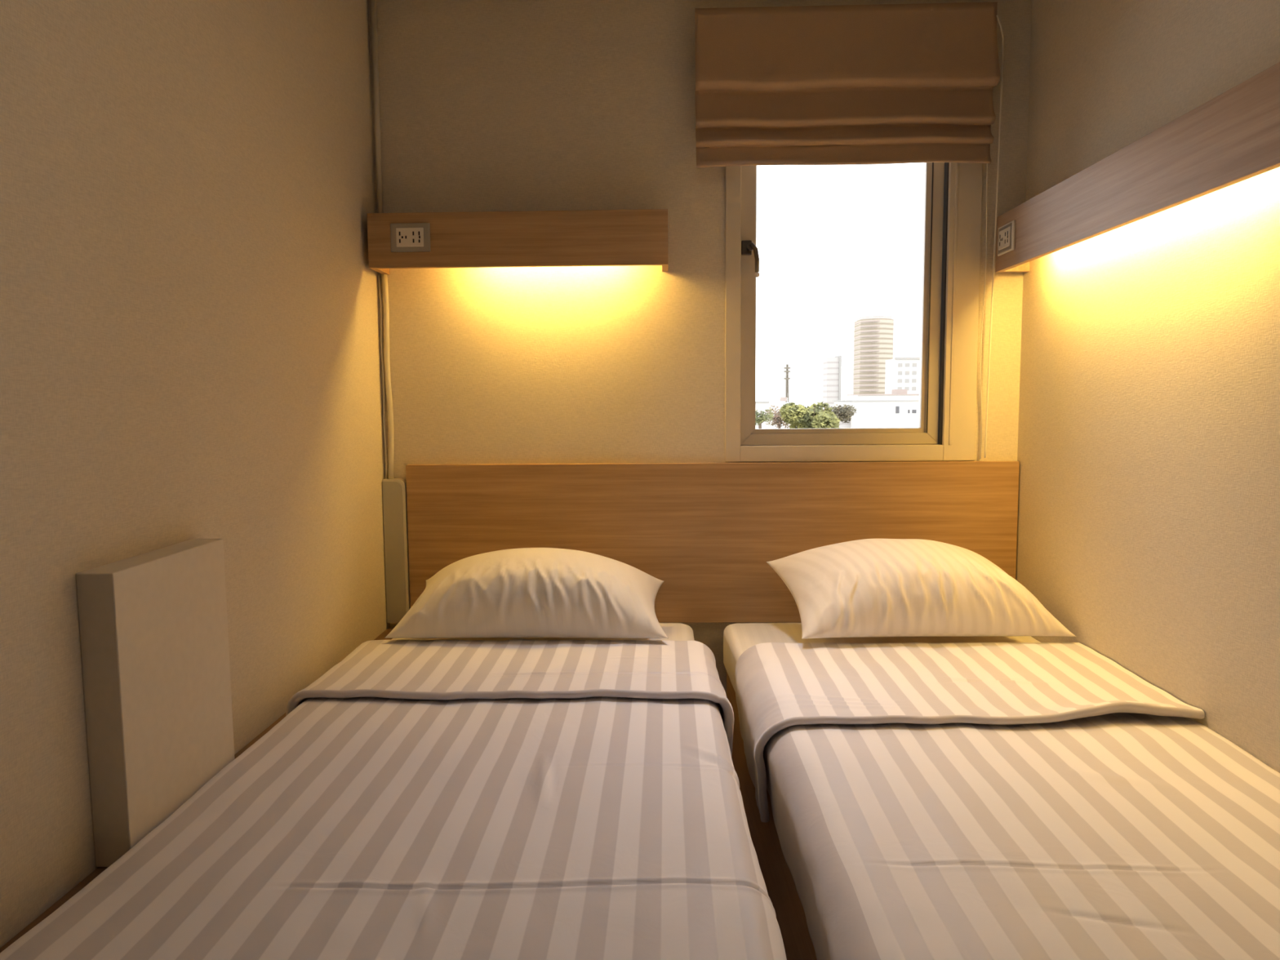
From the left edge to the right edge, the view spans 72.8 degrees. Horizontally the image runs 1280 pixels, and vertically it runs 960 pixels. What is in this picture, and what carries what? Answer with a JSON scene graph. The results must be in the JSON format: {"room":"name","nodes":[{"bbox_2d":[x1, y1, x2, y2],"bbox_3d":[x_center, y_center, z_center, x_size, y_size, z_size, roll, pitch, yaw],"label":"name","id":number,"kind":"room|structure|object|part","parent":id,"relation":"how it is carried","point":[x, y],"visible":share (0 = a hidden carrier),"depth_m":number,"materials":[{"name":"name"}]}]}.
{"room":"hotel room","nodes":[
{"label":"hotel room","id":0,"kind":"room"},
{"bbox_2d":[0,0,390,947],"bbox_3d":[-0.930,-0.074,0.627,0.120,2.385,4.208,0,5,2],"label":"wall","id":1,"kind":"structure","parent":0,"point":[190,343],"depth_m":1.57,"materials":[{"name":"paint"}]},
{"bbox_2d":[75,538,235,866],"bbox_3d":[-0.813,0.355,1.488,0.058,0.463,0.328,0,5,2],"label":"wall box","id":2,"kind":"object","parent":1,"relation":"attached to","point":[153,624],"visible":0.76,"depth_m":1.40,"materials":[{"name":"white paint"}]},
{"bbox_2d":[368,0,1031,694],"bbox_3d":[0.179,-0.279,2.749,2.213,2.385,0.120,0,5,2],"label":"wall","id":3,"kind":"structure","parent":0,"point":[486,105],"depth_m":2.65,"materials":[{"name":"paint"}]},
{"bbox_2d":[370,0,382,213],"bbox_3d":[-0.797,-1.123,2.628,0.019,0.668,0.017,0,5,2],"label":"conduit pipe","id":4,"kind":"object","parent":3,"relation":"attached to","point":[373,2],"visible":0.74,"depth_m":2.62,"materials":[{"name":"plastic"}]},
{"bbox_2d":[377,275,387,479],"bbox_3d":[-0.802,-0.318,2.709,0.009,0.631,0.006,0,5,2],"label":"cable","id":5,"kind":"object","parent":3,"relation":"attached to","point":[379,278],"visible":1,"depth_m":2.71,"materials":[{"name":"plastic"}]},
{"bbox_2d":[381,274,394,479],"bbox_3d":[-0.783,-0.319,2.704,0.023,0.634,0.017,0,5,2],"label":"conduit pipe","id":6,"kind":"object","parent":3,"relation":"attached to","point":[384,279],"visible":1,"depth_m":2.70,"materials":[{"name":"plastic"}]},
{"bbox_2d":[382,478,410,622],"bbox_3d":[-0.768,0.225,2.746,0.070,0.457,0.033,0,5,2],"label":"cable trunking","id":7,"kind":"object","parent":3,"relation":"attached to","point":[394,491],"visible":0.96,"depth_m":2.73,"materials":[{"name":"plastic"}]},
{"bbox_2d":[366,208,668,275],"bbox_3d":[-0.355,-0.708,2.594,0.878,0.157,0.139,0,5,2],"label":"shelf","id":8,"kind":"object","parent":3,"relation":"attached to","point":[639,237],"visible":1,"depth_m":2.52,"materials":[{"name":"brown wood"}]},
{"bbox_3d":[-0.785,-0.698,2.617,0.018,0.139,0.121,0,5,2],"label":"panel","id":9,"kind":"part","parent":8,"relation":"part of","materials":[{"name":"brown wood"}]},
{"bbox_2d":[390,222,431,252],"bbox_3d":[-0.669,-0.706,2.528,0.116,0.082,0.011,0,5,2],"label":"wall socket","id":10,"kind":"object","parent":8,"relation":"attached to","point":[405,237],"visible":1,"depth_m":2.52,"materials":[{"name":"plastic"}]},
{"bbox_3d":[0.075,-0.703,2.591,0.018,0.139,0.121,0,5,2],"label":"panel","id":11,"kind":"part","parent":8,"relation":"part of","materials":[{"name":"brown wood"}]},
{"bbox_2d":[405,461,1019,622],"bbox_3d":[0.216,0.197,2.718,1.893,0.502,0.028,0,5,2],"label":"headboard","id":12,"kind":"object","parent":3,"relation":"attached to","point":[710,531],"visible":0.6,"depth_m":2.70,"materials":[{"name":"brown wood"}]},
{"bbox_2d":[724,162,982,462],"bbox_3d":[0.646,-0.629,2.696,0.768,1.136,0.134,0,5,2],"label":"window","id":13,"kind":"structure","parent":3,"relation":"in","point":[945,431],"depth_m":2.67,"materials":[{"name":"paint"}]},
{"bbox_3d":[0.330,-0.713,2.659,0.037,0.044,0.028,0,5,2],"label":"handle","id":14,"kind":"part","parent":13,"relation":"part of","materials":[{"name":"metal"}]},
{"bbox_3d":[0.348,-0.678,2.644,0.031,0.089,0.016,3,6,29],"label":"lever","id":15,"kind":"part","parent":13,"relation":"part of","materials":[{"name":"metal"}]},
{"bbox_2d":[694,1,1004,458],"bbox_3d":[0.614,-0.721,2.588,0.896,1.328,0.091,0,5,2],"label":"blind","id":16,"kind":"object","parent":13,"relation":"attached to","point":[878,83],"visible":1,"depth_m":2.53,"materials":[{"name":"fabric"}]},
{"bbox_3d":[1.029,-0.707,2.603,0.029,1.291,0.013,0,5,2],"label":"pull cord","id":17,"kind":"part","parent":16,"relation":"part of","materials":[{"name":"plastic"}]},
{"bbox_3d":[1.049,-0.707,2.577,0.025,1.286,0.015,0,5,2],"label":"pull cord","id":18,"kind":"part","parent":16,"relation":"part of","materials":[{"name":"plastic"}]},
{"bbox_2d":[1015,0,1279,773],"bbox_3d":[1.162,-0.084,0.565,0.120,2.385,4.208,0,5,2],"label":"wall","id":19,"kind":"structure","parent":0,"point":[1148,451],"depth_m":1.91,"materials":[{"name":"paint"}]},
{"bbox_2d":[995,62,1279,272],"bbox_3d":[1.089,-0.634,1.847,0.094,0.162,1.498,0,5,2],"label":"shelf","id":20,"kind":"object","parent":19,"relation":"attached to","point":[1233,137],"visible":0.96,"depth_m":1.73,"materials":[{"name":"brown wood"}]},
{"bbox_2d":[997,220,1015,256],"bbox_3d":[1.056,-0.698,2.509,0.011,0.082,0.116,0,5,2],"label":"wall socket","id":21,"kind":"object","parent":20,"relation":"attached to","point":[1006,240],"visible":1,"depth_m":2.49,"materials":[{"name":"white plastic"}]},
{"bbox_3d":[1.120,-0.693,2.584,0.076,0.144,0.018,0,5,2],"label":"panel","id":22,"kind":"part","parent":20,"relation":"part of","materials":[{"name":"brown wood"}]},
{"bbox_3d":[0.126,1.158,0.711,2.213,0.100,4.448,0,5,2],"label":"floor","id":23,"kind":"structure","parent":0,"visible":0},
{"bbox_2d":[0,622,694,952],"bbox_3d":[-0.325,0.775,1.748,1.013,0.478,2.038,0,5,2],"label":"bed","id":24,"kind":"object","parent":23,"relation":"on","point":[673,631],"visible":0.09,"depth_m":2.52,"materials":[{"name":"white fabric"}]},
{"bbox_2d":[0,639,786,959],"bbox_3d":[-0.299,0.647,1.537,1.022,0.292,1.704,0,5,2],"label":"duvet","id":25,"kind":"object","parent":24,"relation":"on","point":[438,799],"visible":1,"depth_m":1.35,"materials":[{"name":"white fabric"}]},
{"bbox_2d":[384,547,668,638],"bbox_3d":[-0.300,0.310,2.479,0.760,0.230,0.360,0,5,2],"label":"pillow","id":26,"kind":"object","parent":24,"relation":"on","point":[522,592],"visible":1,"depth_m":2.32,"materials":[{"name":"fabric"}]},
{"bbox_3d":[-0.296,0.602,1.750,0.954,0.134,2.001,0,5,2],"label":"mattress","id":27,"kind":"part","parent":24,"relation":"part of","materials":[{"name":"fabric"}]},
{"bbox_2d":[723,622,1040,959],"bbox_3d":[0.684,0.768,1.738,0.908,0.478,2.001,0,5,2],"label":"mattress","id":28,"kind":"object","parent":23,"relation":"on","point":[781,889],"visible":0.2,"depth_m":2.28,"materials":[{"name":"white fabric"}]},
{"bbox_3d":[0.683,0.597,1.722,0.908,0.133,2.001,0,5,2],"label":"mattress","id":29,"kind":"part","parent":28,"relation":"part of","materials":[{"name":"fabric"}]},
{"bbox_2d":[766,538,1075,639],"bbox_3d":[0.762,0.285,2.456,0.748,0.238,0.422,-1,5,-1],"label":"pillow","id":30,"kind":"object","parent":28,"relation":"on","point":[865,587],"visible":1,"depth_m":2.28,"materials":[{"name":"white fabric"}]},
{"bbox_2d":[734,642,1279,959],"bbox_3d":[0.677,0.609,1.494,0.907,0.270,1.662,0,5,2],"label":"duvet","id":31,"kind":"object","parent":28,"relation":"on","point":[955,801],"visible":1,"depth_m":1.44,"materials":[{"name":"white fabric"}]},
{"label":"outside","id":32,"kind":"structure","parent":0,"visible":0},
{"bbox_3d":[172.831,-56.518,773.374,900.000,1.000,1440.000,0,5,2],"label":"ground","id":33,"kind":"structure","parent":32,"visible":0},
{"bbox_2d":[755,408,773,428],"bbox_3d":[12.325,0.127,89.949,3.025,14.958,2.338,0,5,2],"label":"tree","id":34,"kind":"object","parent":33,"relation":"on","point":[762,417],"visible":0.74,"depth_m":89.05,"materials":[{"name":"green plant"}]},
{"bbox_2d":[755,397,795,428],"bbox_3d":[24.569,-8.530,175.271,11.560,16.227,12.500,0,5,2],"label":"house","id":35,"kind":"structure","parent":33,"relation":"on","point":[759,406],"depth_m":168.83,"materials":[{"name":"grey concrete"}]},
{"bbox_3d":[28.212,-15.867,170.513,1.200,0.793,2.000,0,5,2],"label":"water tank","id":36,"kind":"part","parent":35,"relation":"part of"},
{"bbox_2d":[764,404,790,428],"bbox_3d":[17.507,-1.693,107.856,4.336,15.196,4.288,0,5,2],"label":"tree","id":37,"kind":"object","parent":33,"relation":"on","point":[778,421],"visible":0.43,"depth_m":106.76,"materials":[{"name":"green plant"}]},
{"bbox_2d":[783,364,790,402],"bbox_3d":[43.651,-21.286,257.973,1.800,26.062,1.546,0,5,2],"label":"antenna mast","id":38,"kind":"object","parent":33,"relation":"on","point":[787,367],"visible":0.43,"depth_m":256.86,"materials":[{"name":"metal"}]},
{"bbox_2d":[778,401,840,428],"bbox_3d":[18.690,-0.714,94.571,7.094,15.682,5.841,0,5,2],"label":"tree","id":39,"kind":"object","parent":33,"relation":"on","point":[798,416],"visible":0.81,"depth_m":92.89,"materials":[{"name":"green plant"}]},
{"bbox_2d":[822,355,841,404],"bbox_3d":[115.058,-53.693,520.629,8.173,40.960,15.000,0,5,2],"label":"block","id":40,"kind":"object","parent":33,"relation":"on","point":[832,366],"visible":0.64,"depth_m":513.84,"materials":[{"name":"grey concrete"}]},
{"bbox_2d":[829,404,857,426],"bbox_3d":[22.680,-1.041,99.768,3.989,15.310,3.387,0,5,2],"label":"tree","id":41,"kind":"object","parent":33,"relation":"on","point":[842,413],"visible":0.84,"depth_m":98.79,"materials":[{"name":"green plant"}]},
{"bbox_2d":[822,400,919,428],"bbox_3d":[31.485,-2.743,115.321,13.567,15.670,12.500,0,5,2],"label":"house","id":42,"kind":"structure","parent":33,"relation":"on","point":[869,413],"depth_m":108.87,"materials":[{"name":"grey concrete"}]},
{"bbox_2d":[853,315,893,394],"bbox_3d":[161.009,-76.149,597.321,22.550,70.800,27.500,0,5,2],"label":"tower block","id":43,"kind":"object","parent":33,"relation":"on","point":[873,335],"visible":0.77,"depth_m":585.67,"materials":[{"name":"white concrete"}]},
{"bbox_3d":[160.911,-110.379,593.889,20.200,2.000,22.000,0,5,2],"label":"roof crown","id":44,"kind":"part","parent":43,"relation":"part of","materials":[{"name":"white concrete"}]},
{"bbox_2d":[846,389,919,399],"bbox_3d":[59.576,-12.294,204.036,19.600,17.867,12.500,0,5,2],"label":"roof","id":45,"kind":"structure","parent":33,"relation":"on","point":[896,394],"depth_m":197.62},
{"bbox_2d":[884,356,919,394],"bbox_3d":[141.046,-45.379,453.523,21.800,36.400,20.600,0,5,2],"label":"office block","id":46,"kind":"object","parent":33,"relation":"on","point":[901,373],"visible":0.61,"depth_m":443.39,"materials":[{"name":"grey concrete"}]}
]}

